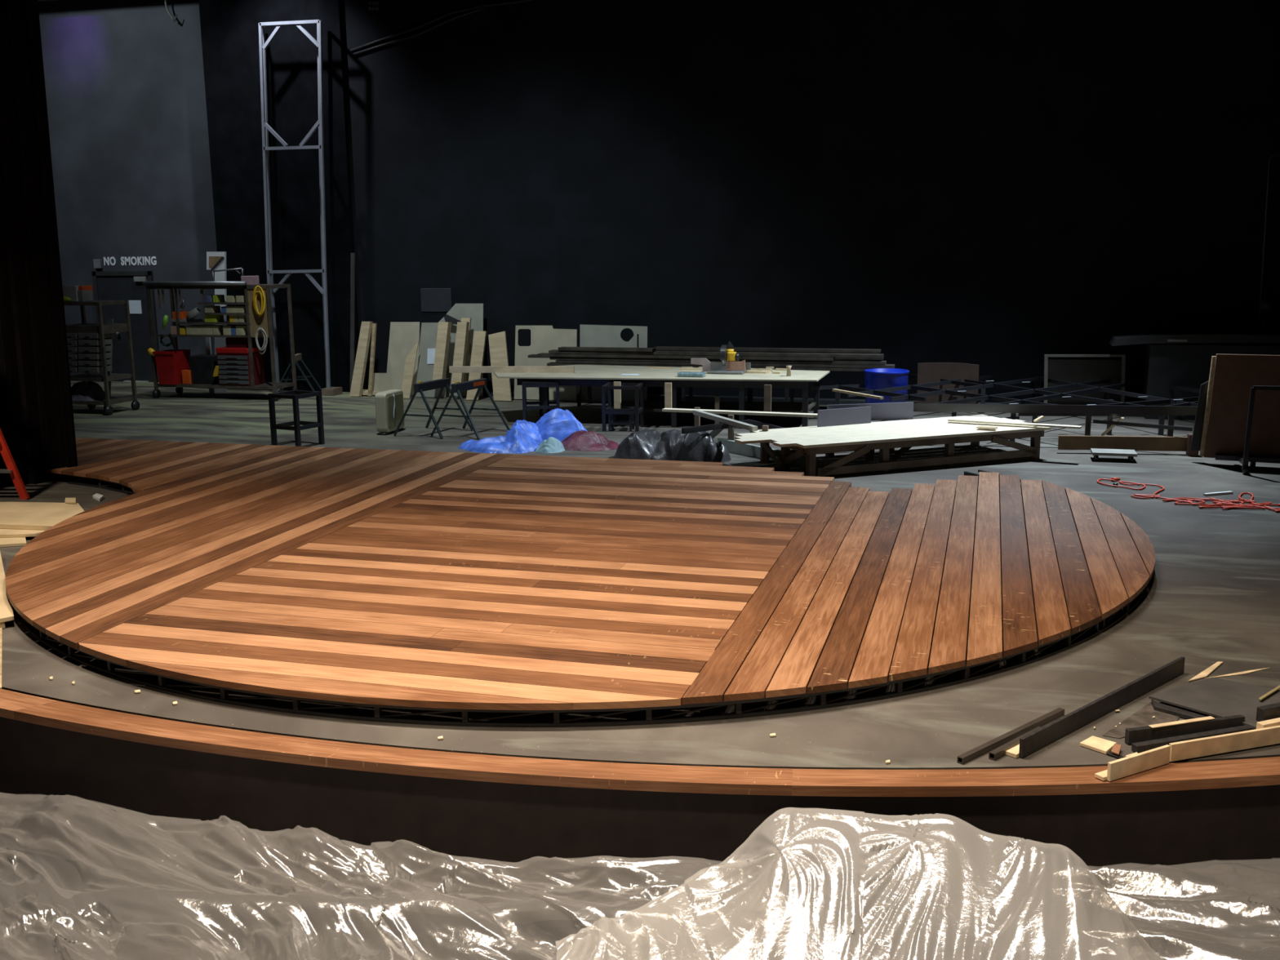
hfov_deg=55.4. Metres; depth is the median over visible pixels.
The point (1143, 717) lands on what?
sheet
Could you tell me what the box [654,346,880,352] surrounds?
plank
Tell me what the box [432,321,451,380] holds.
plank
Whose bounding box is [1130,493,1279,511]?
extension cord
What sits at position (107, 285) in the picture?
door
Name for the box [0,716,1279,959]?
stage front
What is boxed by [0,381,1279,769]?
floor
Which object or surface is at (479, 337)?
beam
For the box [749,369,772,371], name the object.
scrap
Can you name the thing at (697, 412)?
beam
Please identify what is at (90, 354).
cart
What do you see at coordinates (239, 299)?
bin
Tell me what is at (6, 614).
board
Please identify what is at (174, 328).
bin
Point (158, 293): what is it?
tool
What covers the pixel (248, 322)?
shelf
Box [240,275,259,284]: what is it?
box
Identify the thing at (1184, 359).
countertop
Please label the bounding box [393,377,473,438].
sawhorse
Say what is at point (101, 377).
shelf
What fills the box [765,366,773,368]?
scrap
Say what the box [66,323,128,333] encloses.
shelf
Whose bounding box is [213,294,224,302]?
bin
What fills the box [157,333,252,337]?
shelf
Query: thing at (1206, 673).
pine splinter
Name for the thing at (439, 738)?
chip
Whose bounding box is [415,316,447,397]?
plywood sheet
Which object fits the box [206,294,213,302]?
can
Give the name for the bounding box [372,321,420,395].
plywood sheet
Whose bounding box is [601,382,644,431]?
stand
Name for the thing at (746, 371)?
scrap
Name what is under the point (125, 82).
wall
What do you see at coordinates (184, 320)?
tool case
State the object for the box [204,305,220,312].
bin
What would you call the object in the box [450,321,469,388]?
beam
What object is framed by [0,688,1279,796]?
stage edge
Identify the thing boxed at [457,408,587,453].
tarp
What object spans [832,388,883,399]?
batten
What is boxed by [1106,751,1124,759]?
strap
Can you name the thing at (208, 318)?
box
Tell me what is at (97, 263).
switch box
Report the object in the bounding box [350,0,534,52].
cable
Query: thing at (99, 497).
pine offcut
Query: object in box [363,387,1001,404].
baseboard
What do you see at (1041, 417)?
batten
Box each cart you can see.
[63,300,139,414]
[142,280,297,400]
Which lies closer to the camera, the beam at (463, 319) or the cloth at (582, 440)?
the cloth at (582, 440)
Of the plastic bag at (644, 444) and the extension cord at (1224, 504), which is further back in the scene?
the plastic bag at (644, 444)
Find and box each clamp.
[147,347,155,355]
[211,267,243,280]
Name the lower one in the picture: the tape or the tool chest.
the tool chest
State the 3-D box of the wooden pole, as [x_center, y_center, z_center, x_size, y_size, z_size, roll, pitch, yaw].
[-4.826,-2.624,20.462,0.072,2.341,0.280,3,11,19]
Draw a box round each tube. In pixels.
[956,707,1064,764]
[988,726,1040,760]
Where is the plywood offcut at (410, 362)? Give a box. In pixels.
[401,340,418,398]
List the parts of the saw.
blade, motor, arm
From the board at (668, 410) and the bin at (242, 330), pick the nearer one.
the board at (668, 410)
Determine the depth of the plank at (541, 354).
18.12 m
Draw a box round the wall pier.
[198,0,359,391]
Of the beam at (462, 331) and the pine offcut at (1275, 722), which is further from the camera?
the beam at (462, 331)
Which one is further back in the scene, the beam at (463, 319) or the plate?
the beam at (463, 319)
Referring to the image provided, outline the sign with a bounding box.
[103,256,156,265]
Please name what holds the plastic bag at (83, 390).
on the cart at (90, 354)
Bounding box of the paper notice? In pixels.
[128,300,142,313]
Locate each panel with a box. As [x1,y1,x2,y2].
[514,325,577,400]
[579,324,648,400]
[1190,353,1279,474]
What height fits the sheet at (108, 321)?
1.409 m
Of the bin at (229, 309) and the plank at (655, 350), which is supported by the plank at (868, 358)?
the plank at (655, 350)
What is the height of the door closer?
0.094 m
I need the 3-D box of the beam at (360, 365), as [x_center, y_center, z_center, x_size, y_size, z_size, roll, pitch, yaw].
[-4.604,-1.995,20.119,0.438,1.236,0.155,-2,11,-9]
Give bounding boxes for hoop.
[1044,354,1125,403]
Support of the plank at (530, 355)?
on the plank
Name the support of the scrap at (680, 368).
on the work table
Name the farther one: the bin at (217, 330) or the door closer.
the door closer
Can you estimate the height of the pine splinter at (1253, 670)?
0.005 m
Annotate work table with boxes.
[493,364,830,428]
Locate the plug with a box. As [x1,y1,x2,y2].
[1111,477,1119,481]
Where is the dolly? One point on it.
(1095, 452)
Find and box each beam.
[349,321,373,396]
[448,366,574,373]
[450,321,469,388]
[461,317,471,382]
[466,331,487,399]
[693,409,757,431]
[1005,656,1185,758]
[1094,744,1170,781]
[1168,725,1279,761]
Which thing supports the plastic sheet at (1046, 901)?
on the seat
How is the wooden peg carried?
on the work table
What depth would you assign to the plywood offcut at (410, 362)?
19.80 m
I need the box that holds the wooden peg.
[786,365,791,376]
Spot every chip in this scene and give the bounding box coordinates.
[134,689,140,693]
[437,735,443,740]
[769,733,775,737]
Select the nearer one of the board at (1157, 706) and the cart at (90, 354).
the board at (1157, 706)
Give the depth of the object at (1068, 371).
17.46 m
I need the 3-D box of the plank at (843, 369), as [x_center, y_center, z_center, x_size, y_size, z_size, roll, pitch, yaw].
[1.093,-1.681,18.099,5.189,0.040,0.204,2,11,16]
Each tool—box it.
[157,289,160,309]
[161,289,164,304]
[177,289,181,302]
[186,306,202,322]
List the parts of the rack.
leg, leg, leg, leg, leg, leg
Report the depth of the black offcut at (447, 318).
19.83 m
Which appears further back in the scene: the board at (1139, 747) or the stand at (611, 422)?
the stand at (611, 422)
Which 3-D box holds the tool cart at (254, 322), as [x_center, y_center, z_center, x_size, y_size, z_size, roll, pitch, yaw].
[-6.927,-2.320,20.135,2.322,1.921,0.770,2,11,16]
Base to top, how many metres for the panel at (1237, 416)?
1.196 m
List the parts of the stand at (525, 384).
leg, leg, rail, leg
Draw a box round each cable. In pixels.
[164,0,177,21]
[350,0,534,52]
[351,6,484,56]
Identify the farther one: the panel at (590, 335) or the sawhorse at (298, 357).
the sawhorse at (298, 357)
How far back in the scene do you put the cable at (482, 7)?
19.46 m
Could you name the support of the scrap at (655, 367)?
on the work table
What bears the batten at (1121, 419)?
on the floor
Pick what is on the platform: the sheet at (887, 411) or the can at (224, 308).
the sheet at (887, 411)
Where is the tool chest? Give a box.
[215,346,264,386]
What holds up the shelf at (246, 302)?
attached to the tool cart at (254, 322)
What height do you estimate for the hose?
0.216 m
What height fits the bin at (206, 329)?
0.153 m
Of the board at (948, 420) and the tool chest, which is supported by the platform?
the board at (948, 420)
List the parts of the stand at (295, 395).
leg, rail, rail, leg, rail, rail, leg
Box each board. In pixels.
[0,502,84,529]
[0,528,45,537]
[0,551,13,622]
[361,387,383,395]
[488,331,511,400]
[621,400,816,413]
[662,408,817,417]
[947,418,1081,428]
[1057,435,1187,451]
[1124,715,1244,744]
[1131,724,1254,752]
[1148,677,1279,728]
[1151,699,1205,719]
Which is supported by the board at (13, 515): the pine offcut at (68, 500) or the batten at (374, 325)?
the pine offcut at (68, 500)
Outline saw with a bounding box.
[706,341,751,374]
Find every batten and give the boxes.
[204,337,214,393]
[367,323,377,395]
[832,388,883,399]
[1033,415,1044,422]
[1100,417,1124,435]
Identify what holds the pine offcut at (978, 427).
on the platform
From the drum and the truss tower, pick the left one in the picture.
the truss tower
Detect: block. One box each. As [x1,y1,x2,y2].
[0,622,4,628]
[1256,702,1279,721]
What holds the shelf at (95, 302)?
attached to the cart at (90, 354)
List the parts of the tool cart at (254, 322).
post, panel, cable coil, rope coil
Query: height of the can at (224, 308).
0.103 m
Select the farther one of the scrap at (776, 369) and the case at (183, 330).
the case at (183, 330)
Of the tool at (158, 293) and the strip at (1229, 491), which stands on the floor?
the strip at (1229, 491)
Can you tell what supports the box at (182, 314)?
on the tool case at (184, 320)
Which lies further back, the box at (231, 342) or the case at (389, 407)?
the box at (231, 342)
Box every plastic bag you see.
[71,381,105,400]
[613,429,731,462]
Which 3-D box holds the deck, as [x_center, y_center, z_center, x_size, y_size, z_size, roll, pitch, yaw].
[-2.100,0.427,10.091,12.256,0.142,7.839,2,11,16]
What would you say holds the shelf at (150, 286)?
attached to the tool cart at (254, 322)
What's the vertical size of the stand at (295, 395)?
0.660 m
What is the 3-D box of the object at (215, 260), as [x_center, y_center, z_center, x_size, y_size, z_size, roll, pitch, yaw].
[-7.191,-2.693,20.864,0.404,2.391,0.065,2,11,16]
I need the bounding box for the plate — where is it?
[1111,743,1121,755]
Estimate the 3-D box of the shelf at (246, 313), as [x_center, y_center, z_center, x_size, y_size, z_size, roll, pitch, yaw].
[-6.617,-2.726,19.942,0.836,0.030,0.480,2,11,16]
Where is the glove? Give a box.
[161,315,168,328]
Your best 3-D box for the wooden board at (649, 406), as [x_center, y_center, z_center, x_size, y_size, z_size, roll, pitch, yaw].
[0.979,-1.000,16.742,2.863,0.030,1.061,1,11,8]
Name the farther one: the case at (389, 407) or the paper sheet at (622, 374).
the paper sheet at (622, 374)
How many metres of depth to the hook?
19.98 m
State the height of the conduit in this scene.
2.922 m
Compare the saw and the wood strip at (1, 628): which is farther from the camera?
the saw
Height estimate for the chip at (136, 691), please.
0.011 m
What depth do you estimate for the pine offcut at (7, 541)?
10.06 m
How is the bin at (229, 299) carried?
on the tool cart at (254, 322)
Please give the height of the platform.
0.363 m
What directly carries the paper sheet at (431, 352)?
attached to the plywood sheet at (428, 332)
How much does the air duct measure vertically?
0.334 m
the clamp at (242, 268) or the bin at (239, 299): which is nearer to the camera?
the bin at (239, 299)
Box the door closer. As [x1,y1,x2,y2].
[133,276,146,281]
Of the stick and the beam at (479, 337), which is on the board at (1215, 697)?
the stick
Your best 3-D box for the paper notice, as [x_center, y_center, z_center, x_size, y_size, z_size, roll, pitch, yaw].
[-9.406,-3.220,22.684,0.292,0.246,0.008,2,11,16]
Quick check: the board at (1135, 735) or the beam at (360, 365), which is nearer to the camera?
the board at (1135, 735)
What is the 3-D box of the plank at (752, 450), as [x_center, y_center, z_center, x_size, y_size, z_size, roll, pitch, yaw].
[1.465,-0.304,13.829,0.058,0.130,1.831,-8,13,-34]
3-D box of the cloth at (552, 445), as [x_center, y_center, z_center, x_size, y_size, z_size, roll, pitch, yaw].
[-1.075,-0.433,14.550,0.340,0.163,0.416,2,11,16]
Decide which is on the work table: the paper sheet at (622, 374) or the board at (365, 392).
the paper sheet at (622, 374)
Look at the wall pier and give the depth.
20.51 m
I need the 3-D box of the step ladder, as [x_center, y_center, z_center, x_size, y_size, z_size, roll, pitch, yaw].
[-7.056,-0.658,11.728,2.086,1.809,0.487,-3,11,-15]
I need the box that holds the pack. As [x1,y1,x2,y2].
[677,371,705,377]
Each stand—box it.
[267,390,324,446]
[521,381,559,421]
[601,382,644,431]
[608,406,634,431]
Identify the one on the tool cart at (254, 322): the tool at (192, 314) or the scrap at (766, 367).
the tool at (192, 314)
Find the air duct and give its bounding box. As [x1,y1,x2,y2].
[37,0,56,1]
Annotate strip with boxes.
[0,627,2,688]
[1203,490,1233,496]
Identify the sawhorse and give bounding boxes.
[276,353,321,391]
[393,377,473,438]
[430,377,510,439]
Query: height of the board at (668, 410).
0.030 m
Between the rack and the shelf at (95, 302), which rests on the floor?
the rack
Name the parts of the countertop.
plate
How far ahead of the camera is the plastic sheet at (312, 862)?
5.71 m
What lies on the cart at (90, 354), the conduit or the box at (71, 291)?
the box at (71, 291)
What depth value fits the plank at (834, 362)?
17.88 m
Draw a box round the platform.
[734,414,1051,476]
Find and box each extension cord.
[1097,478,1164,494]
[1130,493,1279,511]
[1238,492,1256,503]
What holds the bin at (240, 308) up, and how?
on the tool cart at (254, 322)
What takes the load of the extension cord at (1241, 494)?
on the floor
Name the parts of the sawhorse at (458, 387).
leg, leg, leg, leg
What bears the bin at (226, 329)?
on the tool cart at (254, 322)
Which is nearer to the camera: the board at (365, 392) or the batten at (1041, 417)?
the batten at (1041, 417)
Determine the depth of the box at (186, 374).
20.19 m
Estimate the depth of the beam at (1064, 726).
6.10 m
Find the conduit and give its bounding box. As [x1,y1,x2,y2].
[1257,154,1279,343]
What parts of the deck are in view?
post, post, post, post, post, post, post, post, post, post, post, post, post, post, post, post, post, post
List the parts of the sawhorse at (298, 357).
leg, leg, leg, leg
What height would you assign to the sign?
0.160 m
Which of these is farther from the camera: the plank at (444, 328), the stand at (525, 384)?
the plank at (444, 328)
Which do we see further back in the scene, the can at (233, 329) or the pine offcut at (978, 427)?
the can at (233, 329)
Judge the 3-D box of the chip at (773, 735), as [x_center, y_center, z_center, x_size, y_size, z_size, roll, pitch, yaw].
[0.649,1.247,5.955,0.035,0.011,0.028,-3,11,-12]
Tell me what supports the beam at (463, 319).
on the floor
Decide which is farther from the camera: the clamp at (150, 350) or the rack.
the clamp at (150, 350)
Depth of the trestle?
13.88 m
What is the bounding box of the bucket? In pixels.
[152,349,190,384]
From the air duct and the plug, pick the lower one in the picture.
the plug
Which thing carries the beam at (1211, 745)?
on the floor
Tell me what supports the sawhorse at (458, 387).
on the floor
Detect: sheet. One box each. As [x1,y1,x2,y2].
[0,791,771,959]
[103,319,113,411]
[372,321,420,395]
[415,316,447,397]
[426,348,435,364]
[445,303,483,396]
[555,807,1163,959]
[620,373,639,375]
[817,406,871,426]
[826,401,913,420]
[1087,857,1279,959]
[1102,702,1179,738]
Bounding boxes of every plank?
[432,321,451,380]
[528,354,863,359]
[537,352,835,360]
[546,362,872,371]
[548,349,884,357]
[549,356,886,364]
[555,360,894,368]
[557,346,655,351]
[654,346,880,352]
[655,350,840,353]
[717,437,826,469]
[835,356,884,359]
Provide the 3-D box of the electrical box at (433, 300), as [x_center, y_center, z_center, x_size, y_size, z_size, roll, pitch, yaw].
[-3.389,-2.991,20.258,0.553,0.391,0.015,2,11,16]
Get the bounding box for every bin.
[170,325,185,334]
[185,324,204,334]
[200,324,217,335]
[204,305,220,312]
[212,324,225,335]
[213,294,224,302]
[222,324,238,335]
[226,295,235,302]
[226,305,238,313]
[233,305,245,313]
[233,315,238,322]
[235,295,245,302]
[235,324,247,335]
[238,315,246,322]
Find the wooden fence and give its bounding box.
[690,358,711,372]
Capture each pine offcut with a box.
[0,537,26,546]
[64,497,75,503]
[93,493,103,501]
[976,426,997,429]
[1080,735,1116,754]
[1256,717,1279,728]
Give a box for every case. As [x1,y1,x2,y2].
[171,318,186,322]
[179,327,186,334]
[188,354,218,384]
[374,389,404,435]
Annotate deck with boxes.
[4,437,1155,727]
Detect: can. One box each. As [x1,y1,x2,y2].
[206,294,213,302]
[221,306,226,313]
[231,327,235,335]
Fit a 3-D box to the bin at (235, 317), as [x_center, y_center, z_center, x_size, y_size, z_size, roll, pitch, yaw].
[-6.519,-2.632,19.836,0.075,0.125,0.220,2,11,16]
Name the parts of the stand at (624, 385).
leg, leg, rail, rail, leg, rail, leg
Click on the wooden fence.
(706, 364)
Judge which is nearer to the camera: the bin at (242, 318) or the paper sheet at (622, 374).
the paper sheet at (622, 374)
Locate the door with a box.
[91,271,159,382]
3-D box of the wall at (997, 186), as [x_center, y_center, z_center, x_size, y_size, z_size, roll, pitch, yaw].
[5.946,-6.976,16.949,22.350,12.000,0.300,2,11,16]
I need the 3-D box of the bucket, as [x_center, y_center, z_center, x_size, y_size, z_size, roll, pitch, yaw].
[-7.780,-1.885,20.314,0.393,0.545,0.480,2,11,16]
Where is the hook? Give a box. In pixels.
[179,297,186,309]
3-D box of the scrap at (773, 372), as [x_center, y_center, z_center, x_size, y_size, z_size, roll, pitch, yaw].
[1.881,-1.476,16.749,0.105,0.024,0.079,3,11,20]
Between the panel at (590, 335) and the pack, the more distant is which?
the panel at (590, 335)
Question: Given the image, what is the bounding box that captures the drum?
[863,368,909,420]
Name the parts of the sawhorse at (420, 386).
leg, leg, leg, leg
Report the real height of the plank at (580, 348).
0.040 m
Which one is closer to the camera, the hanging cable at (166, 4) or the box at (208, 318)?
the box at (208, 318)
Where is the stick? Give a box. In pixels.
[1258,684,1279,700]
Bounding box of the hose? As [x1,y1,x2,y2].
[160,333,173,346]
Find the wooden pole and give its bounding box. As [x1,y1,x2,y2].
[350,253,355,389]
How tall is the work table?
0.660 m
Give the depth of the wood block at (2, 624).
7.79 m
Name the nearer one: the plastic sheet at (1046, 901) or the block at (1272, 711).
the plastic sheet at (1046, 901)
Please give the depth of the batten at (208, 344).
20.75 m
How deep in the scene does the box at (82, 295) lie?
18.16 m
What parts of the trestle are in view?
post, rail, post, post, post, rail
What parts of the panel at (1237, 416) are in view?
backing panel, rail, rail, steel frame, steel frame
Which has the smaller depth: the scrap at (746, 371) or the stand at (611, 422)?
the stand at (611, 422)
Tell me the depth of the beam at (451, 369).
17.20 m
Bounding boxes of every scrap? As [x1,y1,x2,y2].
[649,366,672,368]
[678,370,702,372]
[680,368,702,369]
[745,370,767,373]
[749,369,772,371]
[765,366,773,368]
[772,371,781,373]
[775,368,786,370]
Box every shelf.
[63,300,125,305]
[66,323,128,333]
[70,373,132,382]
[148,284,288,288]
[156,382,293,389]
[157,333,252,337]
[177,320,250,324]
[197,301,248,304]
[204,311,249,315]
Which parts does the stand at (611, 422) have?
leg, leg, rail, rail, leg, leg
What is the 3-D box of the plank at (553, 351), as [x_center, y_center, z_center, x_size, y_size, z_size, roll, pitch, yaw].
[1.053,-1.878,18.096,5.039,0.040,0.200,2,11,15]
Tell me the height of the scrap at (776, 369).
0.024 m
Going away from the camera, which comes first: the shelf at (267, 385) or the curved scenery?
the curved scenery
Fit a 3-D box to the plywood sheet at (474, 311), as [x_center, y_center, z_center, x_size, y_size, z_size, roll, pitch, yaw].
[-2.878,-2.130,19.973,0.668,1.509,0.156,2,11,16]
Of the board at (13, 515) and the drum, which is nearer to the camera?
the board at (13, 515)
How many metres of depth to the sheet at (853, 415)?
13.88 m
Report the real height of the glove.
0.235 m
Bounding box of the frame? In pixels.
[809,373,1199,441]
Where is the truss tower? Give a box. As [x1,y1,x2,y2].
[258,19,342,395]
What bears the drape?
on the floor
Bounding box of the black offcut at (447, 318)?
[444,314,461,324]
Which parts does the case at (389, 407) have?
cord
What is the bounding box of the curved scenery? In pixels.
[916,362,978,404]
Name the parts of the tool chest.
drawer, drawer, drawer, drawer, drawer, drawer, lid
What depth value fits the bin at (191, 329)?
19.99 m
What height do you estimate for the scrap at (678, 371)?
0.024 m
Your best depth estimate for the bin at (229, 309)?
19.73 m
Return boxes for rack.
[577,386,794,406]
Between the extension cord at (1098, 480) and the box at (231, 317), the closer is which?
the extension cord at (1098, 480)
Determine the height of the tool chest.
0.613 m
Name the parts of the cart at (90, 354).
drawer, drawer, drawer, drawer, drawer, drawer, drawer, drawer, drawer, drawer, drawer, drawer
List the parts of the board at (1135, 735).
pine strip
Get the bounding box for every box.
[62,285,78,302]
[77,289,93,302]
[78,285,93,293]
[93,259,102,268]
[172,311,189,319]
[181,368,191,384]
[204,315,224,322]
[225,337,256,347]
[229,315,234,322]
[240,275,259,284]
[420,288,451,311]
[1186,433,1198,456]
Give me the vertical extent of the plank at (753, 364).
0.040 m
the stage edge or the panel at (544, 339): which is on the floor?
the panel at (544, 339)
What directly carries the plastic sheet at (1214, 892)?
on the seat
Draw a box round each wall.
[38,0,217,375]
[341,0,1279,402]
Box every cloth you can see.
[534,436,564,453]
[560,430,618,451]
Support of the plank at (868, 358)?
on the plank at (530, 355)
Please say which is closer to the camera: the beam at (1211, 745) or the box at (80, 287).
the beam at (1211, 745)
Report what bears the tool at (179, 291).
hanging from the tool cart at (254, 322)
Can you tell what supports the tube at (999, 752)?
on the floor
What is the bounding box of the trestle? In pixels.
[681,395,783,463]
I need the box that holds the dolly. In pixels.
[1090,448,1137,462]
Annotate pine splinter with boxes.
[1187,661,1222,681]
[1206,667,1269,678]
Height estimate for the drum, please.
0.664 m
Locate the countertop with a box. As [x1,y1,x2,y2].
[1108,332,1279,420]
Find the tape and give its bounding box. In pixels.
[63,295,71,301]
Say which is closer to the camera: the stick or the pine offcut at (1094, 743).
the pine offcut at (1094, 743)
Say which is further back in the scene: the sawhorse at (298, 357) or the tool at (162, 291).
the sawhorse at (298, 357)
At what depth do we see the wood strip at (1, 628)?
7.31 m
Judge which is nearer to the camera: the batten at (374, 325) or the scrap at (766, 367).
the scrap at (766, 367)
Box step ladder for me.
[0,428,29,499]
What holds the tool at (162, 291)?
hanging from the tool cart at (254, 322)
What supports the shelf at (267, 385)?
attached to the tool cart at (254, 322)
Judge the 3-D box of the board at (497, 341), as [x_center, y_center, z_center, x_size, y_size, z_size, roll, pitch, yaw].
[-2.225,-1.814,19.374,0.392,1.099,0.128,2,11,16]
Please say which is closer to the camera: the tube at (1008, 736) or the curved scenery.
the tube at (1008, 736)
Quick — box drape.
[0,0,77,487]
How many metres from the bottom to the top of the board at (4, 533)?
0.028 m
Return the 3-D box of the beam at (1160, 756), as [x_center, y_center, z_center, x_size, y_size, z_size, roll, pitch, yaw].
[2.227,1.271,5.506,0.414,0.085,0.068,-6,12,-28]

